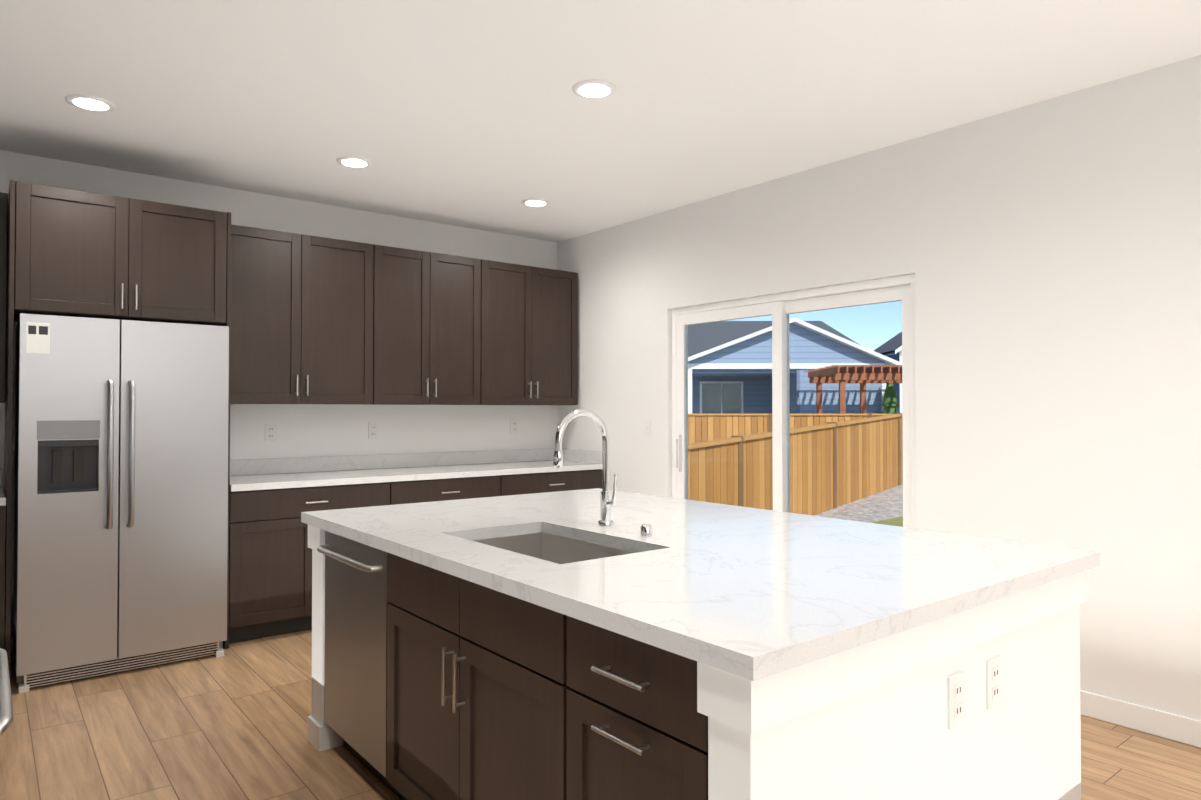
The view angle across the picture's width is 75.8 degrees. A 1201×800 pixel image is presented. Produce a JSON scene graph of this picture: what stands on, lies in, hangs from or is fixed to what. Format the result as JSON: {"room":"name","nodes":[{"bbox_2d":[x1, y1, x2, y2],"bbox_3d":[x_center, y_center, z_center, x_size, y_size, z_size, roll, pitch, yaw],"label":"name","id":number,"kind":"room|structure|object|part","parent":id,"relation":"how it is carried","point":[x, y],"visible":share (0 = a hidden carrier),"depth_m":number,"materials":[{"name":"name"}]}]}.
{"room":"kitchen","nodes":[
{"label":"kitchen","id":0,"kind":"room"},
{"bbox_2d":[0,150,556,654],"bbox_3d":[-2.203,0.027,5.106,4.890,2.740,0.150,1,-1,-39],"label":"wall","id":1,"kind":"structure","parent":0,"point":[314,430],"depth_m":5.33,"materials":[{"name":"paint"}]},
{"bbox_2d":[0,469,3,484],"bbox_3d":[-3.582,0.417,3.886,0.914,0.100,0.020,1,-1,-39],"label":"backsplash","id":2,"kind":"structure","parent":1,"relation":"attached to","point":[1,470],"depth_m":4.16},
{"bbox_2d":[0,192,7,402],"bbox_3d":[-3.474,-0.526,3.763,0.914,1.070,0.368,1,-1,-39],"label":"upper cabinet","id":3,"kind":"object","parent":1,"relation":"attached to","point":[3,252],"visible":1,"depth_m":3.92,"materials":[{"name":"brown wood"}]},
{"bbox_2d":[265,423,276,440],"bbox_3d":[-2.153,0.211,5.041,0.072,0.116,0.007,1,-1,-39],"label":"electrical outlet","id":4,"kind":"object","parent":1,"relation":"attached to","point":[270,431],"visible":1,"depth_m":5.04,"materials":[{"name":"white plastic"}]},
{"bbox_2d":[230,225,372,403],"bbox_3d":[-1.972,-0.510,4.963,0.944,1.070,0.368,1,-1,-39],"label":"upper cabinet","id":5,"kind":"object","parent":1,"relation":"attached to","point":[301,318],"visible":0.81,"depth_m":4.84,"materials":[{"name":"brown wood"}]},
{"bbox_2d":[368,422,377,438],"bbox_3d":[-1.610,0.217,5.475,0.072,0.116,0.007,1,-1,-39],"label":"electrical outlet","id":6,"kind":"object","parent":1,"relation":"attached to","point":[372,430],"visible":1,"depth_m":5.47,"materials":[{"name":"white plastic"}]},
{"bbox_2d":[230,448,554,475],"bbox_3d":[-1.412,0.440,5.621,2.659,0.100,0.020,1,-1,-39],"label":"backsplash","id":7,"kind":"structure","parent":1,"relation":"attached to","point":[408,460],"depth_m":5.49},
{"bbox_2d":[366,245,480,404],"bbox_3d":[-1.284,-0.502,5.513,0.813,1.070,0.368,1,-1,-39],"label":"upper cabinet","id":8,"kind":"object","parent":1,"relation":"attached to","point":[426,328],"visible":0.94,"depth_m":5.38,"materials":[{"name":"brown wood"}]},
{"bbox_2d":[510,419,517,433],"bbox_3d":[-0.692,0.212,6.209,0.072,0.116,0.007,1,-1,-39],"label":"electrical outlet","id":9,"kind":"object","parent":1,"relation":"attached to","point":[513,426],"visible":1,"depth_m":6.20,"materials":[{"name":"white plastic"}]},
{"bbox_2d":[479,259,577,404],"bbox_3d":[-0.618,-0.495,6.046,0.889,1.070,0.368,1,-1,-39],"label":"upper cabinet","id":10,"kind":"object","parent":1,"relation":"attached to","point":[529,335],"visible":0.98,"depth_m":5.91,"materials":[{"name":"brown wood"}]},
{"bbox_2d":[0,629,1200,799],"bbox_3d":[0.773,1.377,1.365,4.890,0.060,9.680,1,-1,-39],"label":"floor","id":11,"kind":"structure","parent":0,"point":[231,724],"depth_m":3.06,"materials":[{"name":"brown wood"}]},
{"bbox_2d":[0,505,5,649],"bbox_3d":[-3.122,0.943,3.877,0.196,0.873,0.598,1,-1,-39],"label":"base cabinet","id":12,"kind":"object","parent":11,"relation":"on","point":[2,556],"depth_m":3.70,"materials":[{"name":"brown wood"}]},
{"bbox_2d":[0,485,5,504],"bbox_3d":[-2.722,0.471,2.809,0.914,0.038,2.776,1,-1,-39],"label":"countertop","id":13,"kind":"structure","parent":12,"relation":"on","point":[2,495],"depth_m":3.72,"materials":[{"name":"white stone"}]},
{"bbox_2d":[0,648,13,735],"bbox_3d":[-1.621,0.885,1.410,0.858,0.925,0.764,1,-1,-39],"label":"range","id":14,"kind":"object","parent":11,"relation":"on","point":[6,716],"visible":1,"depth_m":1.57,"materials":[{"name":"silver metal"}]},
{"bbox_2d":[4,180,230,677],"bbox_3d":[-2.640,0.165,4.236,0.988,2.439,0.655,1,-1,-39],"label":"cabinet","id":15,"kind":"object","parent":11,"relation":"on","point":[73,253],"visible":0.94,"depth_m":3.98,"materials":[{"name":"brown wood"}]},
{"bbox_2d":[13,313,228,692],"bbox_3d":[-2.577,0.491,4.153,0.908,1.787,0.800,1,-1,-39],"label":"fridge","id":16,"kind":"object","parent":11,"relation":"on","point":[121,502],"visible":1,"depth_m":3.87,"materials":[{"name":"silver metal"}]},
{"bbox_2d":[229,480,404,643],"bbox_3d":[-1.871,0.956,4.867,1.009,0.873,0.613,1,-1,-39],"label":"base cabinet","id":17,"kind":"object","parent":11,"relation":"on","point":[270,569],"depth_m":4.48,"materials":[{"name":"brown wood"}]},
{"bbox_2d":[230,460,601,491],"bbox_3d":[-1.209,0.505,5.383,2.680,0.038,0.643,1,-1,-39],"label":"countertop","id":18,"kind":"structure","parent":17,"relation":"on","point":[267,480],"depth_m":5.07,"materials":[{"name":"white stone"}]},
{"bbox_2d":[405,476,512,503],"bbox_3d":[-1.208,0.963,5.398,0.939,0.873,0.613,1,-1,-39],"label":"base cabinet","id":19,"kind":"object","parent":11,"relation":"on","point":[416,491],"depth_m":5.20,"materials":[{"name":"brown wood"}]},
{"bbox_2d":[513,468,601,494],"bbox_3d":[-0.555,0.970,5.919,0.980,0.873,0.613,1,-1,-39],"label":"base cabinet","id":20,"kind":"object","parent":11,"relation":"on","point":[536,482],"depth_m":5.71,"materials":[{"name":"brown wood"}]},
{"bbox_2d":[301,520,1086,799],"bbox_3d":[0.100,0.927,2.666,1.512,0.874,2.309,1,-1,-39],"label":"kitchen island","id":21,"kind":"object","parent":11,"relation":"on","point":[560,645],"depth_m":1.87,"materials":[{"name":"brown wood"}]},
{"bbox_2d":[301,500,940,683],"bbox_3d":[-0.239,0.469,2.402,0.613,0.048,2.355,1,-1,-39],"label":"island countertop","id":22,"kind":"structure","parent":21,"relation":"on","point":[764,621],"depth_m":1.77,"materials":[{"name":"white stone"}]},
{"bbox_2d":[553,409,616,525],"bbox_3d":[-0.049,0.240,2.712,0.254,0.418,0.088,1,-1,-39],"label":"faucet","id":23,"kind":"object","parent":22,"relation":"on","point":[607,503],"visible":1,"depth_m":2.76,"materials":[{"name":"silver metal"}]},
{"bbox_2d":[449,488,1099,619],"bbox_3d":[0.360,0.451,2.882,0.923,0.080,2.355,1,-1,-39],"label":"island countertop","id":24,"kind":"structure","parent":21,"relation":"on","point":[966,573],"depth_m":2.39,"materials":[{"name":"white stone"}]},
{"bbox_3d":[0.150,0.426,2.526,0.038,0.039,0.038,1,-1,-39],"label":"air gap cap","id":25,"kind":"part","parent":24,"relation":"part of","materials":[{"name":"silver metal"}]},
{"bbox_2d":[0,0,1200,242],"bbox_3d":[0.773,-1.422,1.403,4.890,0.060,9.680,1,-1,-39],"label":"ceiling","id":26,"kind":"structure","parent":0,"point":[476,114],"depth_m":3.36,"materials":[{"name":"paint"}]},
{"bbox_2d":[65,94,115,111],"bbox_3d":[-2.337,-1.358,3.538,0.196,0.010,0.196,1,-1,-39],"label":"recessed light","id":27,"kind":"object","parent":26,"relation":"in","point":[90,102],"visible":1,"depth_m":3.52,"materials":[{"name":"white plastic"}]},
{"bbox_2d":[336,156,371,167],"bbox_3d":[-1.396,-1.347,4.379,0.196,0.010,0.196,1,-1,-39],"label":"recessed light","id":28,"kind":"object","parent":26,"relation":"in","point":[353,162],"visible":1,"depth_m":4.36,"materials":[{"name":"white plastic"}]},
{"bbox_2d":[521,198,549,206],"bbox_3d":[-0.440,-1.335,5.233,0.196,0.010,0.196,1,-1,-39],"label":"recessed light","id":29,"kind":"object","parent":26,"relation":"in","point":[534,202],"visible":0.94,"depth_m":5.21,"materials":[{"name":"white plastic"}]},
{"bbox_2d":[572,80,616,98],"bbox_3d":[-0.027,-1.360,3.387,0.196,0.010,0.196,1,-1,-39],"label":"recessed light","id":30,"kind":"object","parent":26,"relation":"in","point":[594,89],"visible":1,"depth_m":3.37,"materials":[{"name":"white plastic"}]},
{"bbox_2d":[557,55,1200,720],"bbox_3d":[2.624,-0.003,2.864,0.150,2.740,9.380,1,-1,-39],"label":"wall","id":31,"kind":"structure","parent":0,"point":[1047,253],"depth_m":3.56,"materials":[{"name":"paint"}]},
{"bbox_2d":[562,448,601,463],"bbox_3d":[-0.171,0.448,6.214,0.020,0.100,0.643,1,-1,-39],"label":"backsplash","id":32,"kind":"structure","parent":31,"relation":"attached to","point":[590,456],"depth_m":6.14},
{"bbox_2d":[671,274,915,528],"bbox_3d":[1.094,0.370,4.741,0.140,2.042,1.847,1,-1,-39],"label":"sliding glass door","id":33,"kind":"structure","parent":31,"relation":"attached to","point":[780,307],"depth_m":4.72,"materials":[{"name":"white plastic"}]},
{"bbox_2d":[1080,690,1200,747],"bbox_3d":[2.762,1.310,2.541,0.013,0.104,8.710,1,-1,-39],"label":"baseboard","id":34,"kind":"structure","parent":31,"relation":"attached to","point":[1178,728],"depth_m":3.19,"materials":[{"name":"white wood"}]},
{"label":"outside","id":35,"kind":"structure","parent":0,"visible":0},
{"bbox_2d":[814,484,902,522],"bbox_3d":[21.041,0.270,48.714,85.879,4.079,130.000,1,-1,-39],"label":"ground","id":36,"kind":"structure","parent":35,"point":[868,513],"depth_m":10.85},
{"bbox_2d":[688,413,889,443],"bbox_3d":[5.297,1.173,18.678,7.310,1.712,0.125,0,-1,1],"label":"fence","id":37,"kind":"object","parent":36,"relation":"on","point":[746,422],"depth_m":18.70,"materials":[{"name":"brown wood"}]},
{"bbox_2d":[688,318,900,415],"bbox_3d":[4.429,-0.773,29.795,10.350,5.000,12.850,0,-1,1],"label":"house","id":38,"kind":"structure","parent":36,"relation":"on","point":[730,361],"depth_m":23.72,"materials":[{"name":"blue"}]},
{"bbox_2d":[688,413,902,515],"bbox_3d":[5.894,0.839,14.120,0.125,2.207,18.905,-1,-1,40],"label":"fence","id":39,"kind":"object","parent":36,"relation":"on","point":[841,484],"depth_m":10.41,"materials":[{"name":"brown wood"}]},
{"bbox_2d":[804,365,901,415],"bbox_3d":[7.846,0.365,21.402,3.650,2.500,3.150,0,-1,1],"label":"pergola","id":40,"kind":"object","parent":36,"relation":"on","point":[874,374],"depth_m":20.20,"materials":[{"name":"brown wood"}]},
{"bbox_2d":[874,332,901,412],"bbox_3d":[13.825,-1.328,27.220,7.950,6.040,3.200,0,-1,1],"label":"house","id":41,"kind":"structure","parent":36,"relation":"on","point":[896,341],"depth_m":26.51,"materials":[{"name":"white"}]},
{"bbox_2d":[873,516,902,526],"bbox_3d":[3.782,1.548,8.854,3.116,0.148,1.833,1,-1,-39],"label":"grass","id":42,"kind":"structure","parent":36,"relation":"on","point":[899,523],"depth_m":9.73,"materials":[{"name":"green plant"}]},
{"bbox_2d":[882,383,898,413],"bbox_3d":[8.658,0.412,23.059,0.840,2.450,0.840,1,-1,-39],"label":"tree","id":43,"kind":"object","parent":36,"relation":"on","point":[890,400],"depth_m":22.93,"materials":[{"name":"green plant"}]}
]}

